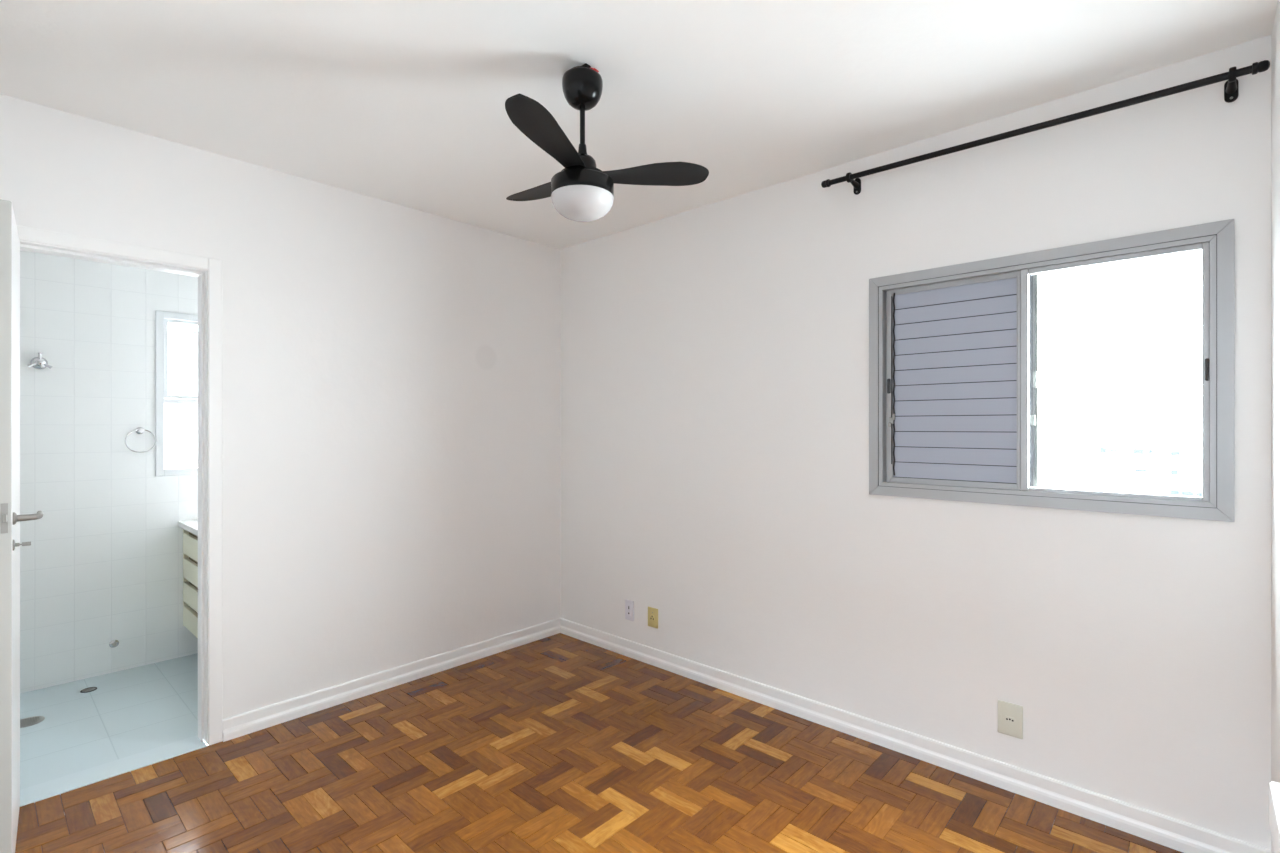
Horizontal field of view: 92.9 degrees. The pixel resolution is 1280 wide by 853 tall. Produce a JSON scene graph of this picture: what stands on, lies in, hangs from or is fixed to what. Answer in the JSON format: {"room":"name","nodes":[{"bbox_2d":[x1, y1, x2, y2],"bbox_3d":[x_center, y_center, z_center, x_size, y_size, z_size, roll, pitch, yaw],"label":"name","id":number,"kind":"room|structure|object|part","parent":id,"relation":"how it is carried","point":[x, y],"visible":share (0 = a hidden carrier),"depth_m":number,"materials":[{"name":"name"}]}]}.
{"room":"empty bedroom","nodes":[
{"label":"empty bedroom","id":0,"kind":"room"},
{"bbox_2d":[20,250,197,693],"bbox_3d":[-3.217,0.121,3.357,0.140,2.670,2.310,0,0,42],"label":"wall","id":1,"kind":"structure","parent":0,"point":[102,564],"depth_m":3.41,"materials":[{"name":"white tile"}]},
{"bbox_2d":[27,353,51,368],"bbox_3d":[-3.187,-0.347,3.230,0.077,0.084,0.095,0,0,42],"label":"tap","id":2,"kind":"object","parent":1,"relation":"attached to","point":[39,362],"visible":1,"depth_m":3.23,"materials":[{"name":"silver metal"}]},
{"bbox_2d":[109,640,118,647],"bbox_3d":[-2.997,1.241,3.470,0.034,0.044,0.044,0,0,42],"label":"valve cover","id":3,"kind":"object","parent":1,"relation":"attached to","point":[113,643],"visible":1,"depth_m":3.47,"materials":[{"name":"silver metal"}]},
{"bbox_2d":[125,427,155,452],"bbox_3d":[-2.914,0.078,3.551,0.046,0.150,0.144,0,0,42],"label":"towel ring","id":4,"kind":"object","parent":1,"relation":"attached to","point":[139,430],"visible":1,"depth_m":3.55,"materials":[{"name":"silver metal"}]},
{"bbox_3d":[-2.914,0.024,3.551,0.046,0.042,0.042,0,0,42],"label":"post","id":5,"kind":"part","parent":4,"relation":"part of","materials":[{"name":"silver metal"}]},
{"bbox_2d":[155,310,197,475],"bbox_3d":[-2.696,-0.197,3.859,0.072,0.986,0.605,0,0,42],"label":"window","id":6,"kind":"structure","parent":1,"relation":"in","point":[162,318],"depth_m":3.64,"materials":[{"name":"white"}]},
{"bbox_3d":[-2.693,-0.409,3.857,0.028,0.477,0.521,0,0,42],"label":"sash","id":7,"kind":"part","parent":6,"relation":"part of","materials":[{"name":"white glass"}]},
{"bbox_2d":[20,653,204,789],"bbox_3d":[-2.716,1.431,2.898,1.220,0.050,2.110,0,0,42],"label":"floor","id":8,"kind":"structure","parent":0,"point":[136,710],"depth_m":2.94,"materials":[{"name":"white tile"}]},
{"bbox_2d":[20,716,44,727],"bbox_3d":[-2.911,1.404,2.892,0.120,0.004,0.120,0,0,42],"label":"floor drain","id":9,"kind":"object","parent":8,"relation":"on","point":[29,721],"visible":0.72,"depth_m":2.90,"materials":[{"name":"silver metal"}]},
{"bbox_2d":[80,687,96,692],"bbox_3d":[-2.940,1.404,3.246,0.068,0.004,0.068,0,0,42],"label":"floor drain","id":10,"kind":"object","parent":8,"relation":"on","point":[89,689],"visible":1,"depth_m":3.25,"materials":[{"name":"grey metal"}]},
{"bbox_2d":[0,94,559,718],"bbox_3d":[-1.734,0.076,2.956,0.110,2.780,3.721,0,0,42],"label":"wall","id":11,"kind":"structure","parent":0,"point":[391,371],"depth_m":3.11,"materials":[{"name":"white paint"}]},
{"bbox_2d":[0,199,43,852],"bbox_3d":[-2.083,0.356,2.056,0.103,2.076,0.581,0,0,-44],"label":"door","id":12,"kind":"structure","parent":11,"relation":"in","point":[10,517],"depth_m":1.84,"materials":[{"name":"white paint"}]},
{"bbox_3d":[-1.909,0.276,1.828,0.016,0.090,0.010,0,0,-44],"label":"latch plate","id":13,"kind":"part","parent":12,"relation":"part of","materials":[{"name":"silver metal"}]},
{"bbox_3d":[-1.939,0.284,1.930,0.068,0.038,0.119,0,0,-44],"label":"handle","id":14,"kind":"part","parent":12,"relation":"part of","materials":[{"name":"silver metal"}]},
{"bbox_2d":[20,735,206,806],"bbox_3d":[-2.156,1.413,2.501,0.142,0.025,0.600,0,0,42],"label":"threshold","id":15,"kind":"object","parent":11,"relation":"attached to","point":[54,787],"depth_m":2.48,"materials":[{"name":"stone"}]},
{"bbox_2d":[17,225,222,744],"bbox_3d":[-2.150,0.332,2.496,0.129,2.149,0.714,0,0,42],"label":"trim","id":16,"kind":"structure","parent":11,"relation":"attached to","point":[209,271],"depth_m":2.69,"materials":[{"name":"white paint"}]},
{"bbox_2d":[223,618,559,741],"bbox_3d":[-1.201,1.359,3.443,0.019,0.095,1.964,0,0,42],"label":"baseboard","id":17,"kind":"structure","parent":11,"relation":"attached to","point":[261,718],"depth_m":3.21,"materials":[{"name":"white paint"}]},
{"bbox_2d":[15,633,1182,852],"bbox_3d":[-0.257,1.409,1.978,3.390,0.007,2.851,0,0,42],"label":"floor","id":18,"kind":"structure","parent":0,"point":[557,743],"depth_m":2.36,"materials":[{"name":"brown wood"}]},
{"bbox_2d":[0,0,1277,248],"bbox_3d":[-0.159,-1.264,1.996,3.510,0.100,3.011,0,0,42],"label":"ceiling","id":19,"kind":"structure","parent":0,"point":[401,102],"depth_m":2.12,"materials":[{"name":"white paint"}]},
{"bbox_2d":[505,63,708,221],"bbox_3d":[-0.265,-0.958,2.102,0.728,0.515,0.788,0,0,42],"label":"ceiling fan","id":20,"kind":"object","parent":19,"relation":"hanging from","point":[581,191],"visible":1,"depth_m":2.00,"materials":[{"name":"black plastic"}]},
{"bbox_3d":[-0.351,-0.871,2.254,0.146,0.048,0.393,0,0,-44],"label":"blade","id":21,"kind":"part","parent":20,"relation":"part of","materials":[{"name":"black plastic"}]},
{"bbox_3d":[-0.285,-0.871,1.827,0.146,0.048,0.393,0,0,15],"label":"blade","id":22,"kind":"part","parent":20,"relation":"part of","materials":[{"name":"black plastic"}]},
{"bbox_3d":[0.052,-0.871,2.098,0.393,0.048,0.146,0,0,-14],"label":"blade","id":23,"kind":"part","parent":20,"relation":"part of","materials":[{"name":"black plastic"}]},
{"bbox_2d":[560,35,1270,848],"bbox_3d":[0.803,0.101,3.048,3.510,2.630,0.160,0,0,42],"label":"wall","id":24,"kind":"structure","parent":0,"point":[714,358],"depth_m":2.61,"materials":[{"name":"white paint"}]},
{"bbox_2d":[625,599,633,620],"bbox_3d":[-0.065,1.125,3.727,0.068,0.122,0.011,0,0,42],"label":"wall outlet","id":25,"kind":"object","parent":24,"relation":"attached to","point":[629,605],"visible":1,"depth_m":3.72,"materials":[{"name":"white plastic"}]},
{"bbox_2d":[648,607,657,628],"bbox_3d":[0.075,1.129,3.598,0.078,0.115,0.012,0,0,42],"label":"wall outlet","id":26,"kind":"object","parent":24,"relation":"attached to","point":[652,612],"visible":1,"depth_m":3.59,"materials":[{"name":"yellow plastic"}]},
{"bbox_2d":[560,618,1270,852],"bbox_3d":[0.699,1.359,3.022,3.390,0.095,0.019,0,0,42],"label":"baseboard","id":27,"kind":"structure","parent":24,"relation":"attached to","point":[1179,835],"depth_m":2.48,"materials":[{"name":"white paint"}]},
{"bbox_2d":[998,700,1022,738],"bbox_3d":[1.433,1.134,2.356,0.085,0.126,0.011,0,0,42],"label":"wall outlet","id":28,"kind":"object","parent":24,"relation":"attached to","point":[1010,715],"visible":1,"depth_m":2.35,"materials":[{"name":"beige plastic"}]},
{"bbox_2d":[821,60,1269,194],"bbox_3d":[1.384,-1.082,2.333,1.431,0.093,0.111,0,0,42],"label":"curtain rod","id":29,"kind":"object","parent":24,"relation":"attached to","point":[1231,87],"visible":1,"depth_m":2.12,"materials":[{"name":"black paint"}]},
{"bbox_2d":[869,219,1233,521],"bbox_3d":[1.498,-0.178,2.373,1.170,0.964,0.127,0,0,42],"label":"window","id":30,"kind":"structure","parent":24,"relation":"attached to","point":[954,349],"depth_m":2.42,"materials":[{"name":"grey metal"}]},
{"bbox_3d":[1.101,-0.179,2.693,0.014,0.066,0.010,0,0,42],"label":"pull handle","id":31,"kind":"part","parent":30,"relation":"part of","materials":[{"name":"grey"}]},
{"bbox_3d":[1.109,-0.026,2.681,0.028,0.060,0.015,0,0,42],"label":"slat lever","id":32,"kind":"part","parent":30,"relation":"part of","materials":[{"name":"silver metal"}]},
{"bbox_3d":[1.293,-0.178,2.541,0.537,0.888,0.030,0,0,42],"label":"shutter frame","id":33,"kind":"part","parent":30,"relation":"part of","materials":[{"name":"grey metal"}]},
{"bbox_3d":[1.523,-0.024,2.359,0.018,0.040,0.011,0,0,42],"label":"lever","id":34,"kind":"part","parent":30,"relation":"part of","materials":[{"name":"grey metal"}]},
{"bbox_3d":[1.529,-0.181,2.355,0.012,0.065,0.009,0,0,42],"label":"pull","id":35,"kind":"part","parent":30,"relation":"part of","materials":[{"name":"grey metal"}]},
{"bbox_3d":[1.664,-0.178,2.175,0.543,0.848,0.038,0,0,42],"label":"sash","id":36,"kind":"part","parent":30,"relation":"part of","materials":[{"name":"grey metal"}]},
{"bbox_3d":[1.847,-0.185,1.982,0.011,0.073,0.009,0,0,42],"label":"pull handle","id":37,"kind":"part","parent":30,"relation":"part of","materials":[{"name":"grey"}]},
{"bbox_2d":[1271,0,1279,852],"bbox_3d":[1.038,0.101,0.793,0.120,2.630,2.851,0,0,42],"label":"wall","id":38,"kind":"structure","parent":0,"point":[1275,35],"depth_m":1.78,"materials":[{"name":"white paint"}]},
{"bbox_2d":[1269,781,1279,852],"bbox_3d":[1.574,0.989,1.490,0.030,0.116,0.280,0,0,42],"label":"wall box","id":39,"kind":"object","parent":38,"relation":"attached to","point":[1274,787],"visible":1,"depth_m":1.51,"materials":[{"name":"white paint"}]},
{"bbox_3d":[-2.708,0.121,2.892,1.240,2.670,2.310,0,0,42],"label":"wall","id":40,"kind":"structure","parent":0,"visible":0},
{"bbox_2d":[183,529,197,637],"bbox_3d":[-2.199,0.913,3.511,1.145,0.605,0.501,0,0,42],"label":"bathroom vanity","id":41,"kind":"object","parent":40,"relation":"attached to","point":[190,541],"visible":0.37,"depth_m":3.59,"materials":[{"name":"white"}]},
{"bbox_3d":[-2.616,0.914,3.893,0.014,0.604,0.499,0,0,42],"label":"panel","id":42,"kind":"part","parent":41,"relation":"part of","materials":[{"name":"beige laminate"}]},
{"bbox_2d":[178,519,197,535],"bbox_3d":[-2.205,0.592,3.501,1.150,0.035,0.523,0,0,42],"label":"countertop","id":43,"kind":"structure","parent":41,"relation":"on","point":[191,526],"depth_m":3.56,"materials":[{"name":"white stone"}]},
{"bbox_3d":[-2.599,1.149,3.557,0.460,0.117,0.030,0,0,42],"label":"drawer","id":44,"kind":"part","parent":41,"relation":"part of","materials":[{"name":"beige laminate"}]},
{"bbox_3d":[-2.599,1.004,3.557,0.460,0.117,0.030,0,0,42],"label":"drawer","id":45,"kind":"part","parent":41,"relation":"part of","materials":[{"name":"beige laminate"}]},
{"bbox_3d":[-2.599,0.859,3.557,0.460,0.117,0.030,0,0,42],"label":"drawer","id":46,"kind":"part","parent":41,"relation":"part of","materials":[{"name":"beige laminate"}]},
{"bbox_3d":[-2.599,0.711,3.557,0.460,0.123,0.030,0,0,42],"label":"drawer","id":47,"kind":"part","parent":41,"relation":"part of","materials":[{"name":"beige laminate"}]},
{"label":"outside","id":48,"kind":"structure","parent":0,"visible":0},
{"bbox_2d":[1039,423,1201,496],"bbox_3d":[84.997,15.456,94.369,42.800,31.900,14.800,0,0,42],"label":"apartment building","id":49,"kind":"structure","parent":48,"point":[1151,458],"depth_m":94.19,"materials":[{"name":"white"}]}
]}

